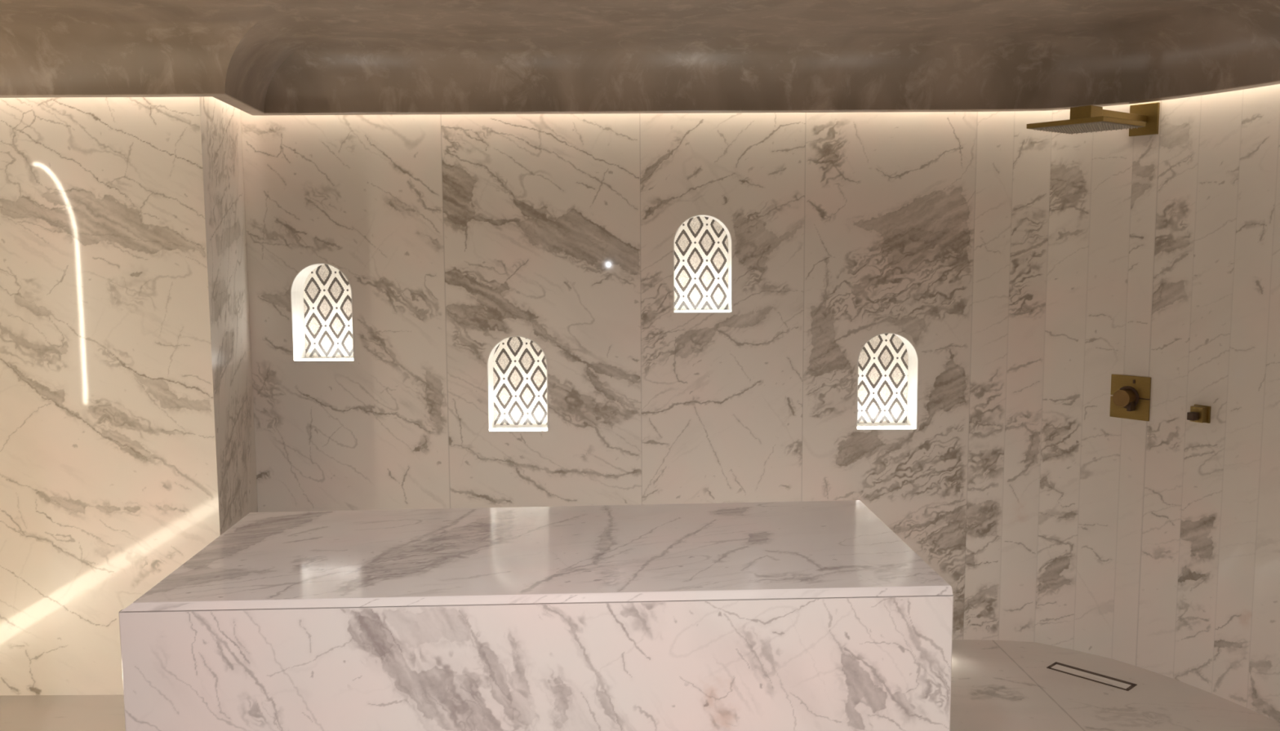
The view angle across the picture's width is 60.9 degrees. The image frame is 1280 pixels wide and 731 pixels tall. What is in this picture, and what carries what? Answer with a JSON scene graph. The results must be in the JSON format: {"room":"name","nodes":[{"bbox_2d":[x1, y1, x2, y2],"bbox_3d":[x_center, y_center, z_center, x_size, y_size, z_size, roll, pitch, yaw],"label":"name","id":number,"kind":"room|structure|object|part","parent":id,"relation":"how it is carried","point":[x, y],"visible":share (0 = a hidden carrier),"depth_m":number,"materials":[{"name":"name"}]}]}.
{"room":"spa","nodes":[
{"label":"spa","id":0,"kind":"room"},
{"bbox_2d":[0,97,220,696],"bbox_3d":[-2.272,0.082,4.191,1.255,2.470,0.001,0,6,0],"label":"wall","id":1,"kind":"structure","parent":0,"point":[108,483],"depth_m":4.19,"materials":[{"name":"stone"}]},
{"bbox_2d":[199,97,257,535],"bbox_3d":[-1.670,0.049,4.471,0.001,2.470,0.566,-1,6,-5],"label":"wall","id":2,"kind":"structure","parent":0,"point":[220,122],"depth_m":4.42,"materials":[{"name":"stone"}]},
{"bbox_2d":[240,110,977,639],"bbox_3d":[-0.126,0.011,4.752,3.140,2.470,0.001,0,6,0],"label":"wall","id":3,"kind":"structure","parent":0,"point":[453,237],"depth_m":4.72,"materials":[{"name":"stone"}]},
{"bbox_2d":[290,262,354,361],"bbox_3d":[-1.381,-0.241,4.815,0.286,0.447,0.184,0,6,0],"label":"wall niche","id":4,"kind":"object","parent":3,"relation":"in","point":[322,294],"visible":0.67,"depth_m":4.89,"materials":[{"name":"tile"}]},
{"bbox_2d":[486,336,548,431],"bbox_3d":[-0.535,0.071,4.849,0.283,0.441,0.184,0,6,0],"label":"wall niche","id":5,"kind":"object","parent":3,"relation":"in","point":[517,366],"visible":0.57,"depth_m":4.93,"materials":[{"name":"tile"}]},
{"bbox_2d":[673,213,732,313],"bbox_3d":[0.271,-0.450,4.794,0.274,0.443,0.184,0,6,0],"label":"wall niche","id":6,"kind":"object","parent":3,"relation":"in","point":[702,243],"visible":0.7,"depth_m":4.87,"materials":[{"name":"tile"}]},
{"bbox_2d":[856,333,918,430],"bbox_3d":[1.083,0.060,4.849,0.286,0.447,0.184,0,6,0],"label":"wall niche","id":7,"kind":"object","parent":3,"relation":"in","point":[887,363],"visible":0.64,"depth_m":4.92,"materials":[{"name":"tile"}]},
{"bbox_2d":[0,0,1279,115],"bbox_3d":[-0.256,-0.850,1.480,5.297,0.243,6.324,0,6,0],"label":"ceiling","id":8,"kind":"structure","parent":0,"point":[255,57],"depth_m":4.13,"materials":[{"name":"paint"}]},
{"bbox_2d":[0,640,1279,730],"bbox_3d":[-0.244,1.576,1.739,5.336,0.001,6.364,0,6,0],"label":"floor","id":9,"kind":"structure","parent":0,"point":[997,686],"depth_m":4.22,"materials":[{"name":"stone"}]},
{"bbox_2d":[118,500,953,730],"bbox_3d":[-0.287,0.976,3.562,2.293,0.805,1.069,-1,6,-3],"label":"slab","id":10,"kind":"object","parent":9,"relation":"on","point":[811,615],"visible":1,"depth_m":3.04,"materials":[{"name":"stone"}]},
{"bbox_3d":[-0.264,1.043,3.044,2.290,0.782,0.022,-1,6,-3],"label":"panel","id":11,"kind":"part","parent":10,"relation":"part of","materials":[{"name":"stone"}]},
{"bbox_2d":[1046,662,1137,691],"bbox_3d":[1.847,1.273,4.458,0.087,0.002,0.337,-6,8,-44],"label":"floor drain","id":12,"kind":"object","parent":9,"relation":"on","point":[1113,682],"visible":1,"depth_m":4.45,"materials":[{"name":"brown metal"}]},
{"bbox_2d":[963,84,1279,723],"bbox_3d":[2.308,0.328,1.666,0.780,2.470,6.395,-1,6,-9],"label":"wall","id":13,"kind":"structure","parent":0,"point":[1153,545],"depth_m":4.48,"materials":[{"name":"stone"}]},
{"bbox_2d":[1026,102,1159,136],"bbox_3d":[1.796,-0.966,4.189,0.598,0.128,0.306,-5,8,-38],"label":"shower","id":14,"kind":"object","parent":13,"relation":"attached to","point":[1143,119],"visible":1,"depth_m":4.10,"materials":[{"name":"gold metal"}]},
{"bbox_3d":[1.681,-0.907,4.104,0.306,0.018,0.306,-5,8,-38],"label":"head plate","id":15,"kind":"part","parent":14,"relation":"part of","materials":[{"name":"gold metal"}]},
{"bbox_3d":[1.681,-0.897,4.105,0.290,0.002,0.290,-5,8,-38],"label":"nozzle plate","id":16,"kind":"part","parent":14,"relation":"part of","materials":[{"name":"gold metal"}]},
{"bbox_3d":[1.847,-0.972,4.229,0.443,0.028,0.031,-5,8,-38],"label":"shower arm","id":17,"kind":"part","parent":14,"relation":"part of","materials":[{"name":"gold metal"}]},
{"bbox_2d":[1109,374,1151,421],"bbox_3d":[1.999,0.133,4.486,0.066,0.180,0.180,-5,8,-38],"label":"shower valve","id":18,"kind":"object","parent":13,"relation":"attached to","point":[1130,399],"visible":1,"depth_m":4.47,"materials":[{"name":"gold metal"}]},
{"bbox_3d":[1.995,0.134,4.482,0.054,0.072,0.072,-5,8,-38],"label":"knob","id":19,"kind":"part","parent":18,"relation":"part of","materials":[{"name":"gold metal"}]},
{"bbox_3d":[2.022,0.177,4.508,0.009,0.088,0.180,-5,8,-38],"label":"valve plate","id":20,"kind":"part","parent":18,"relation":"part of","materials":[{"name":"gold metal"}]},
{"bbox_3d":[2.021,0.086,4.498,0.009,0.088,0.180,-5,8,-38],"label":"valve plate","id":21,"kind":"part","parent":18,"relation":"part of","materials":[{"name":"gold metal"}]},
{"bbox_3d":[2.017,0.167,4.470,0.037,0.040,0.016,-5,8,-38],"label":"lever","id":22,"kind":"part","parent":18,"relation":"part of","materials":[{"name":"brown metal"}]},
{"bbox_2d":[1186,404,1211,423],"bbox_3d":[2.164,0.191,4.232,0.078,0.066,0.066,-4,7,-28],"label":"outlet","id":23,"kind":"object","parent":13,"relation":"attached to","point":[1198,413],"visible":1,"depth_m":4.22,"materials":[{"name":"gold metal"}]}
]}

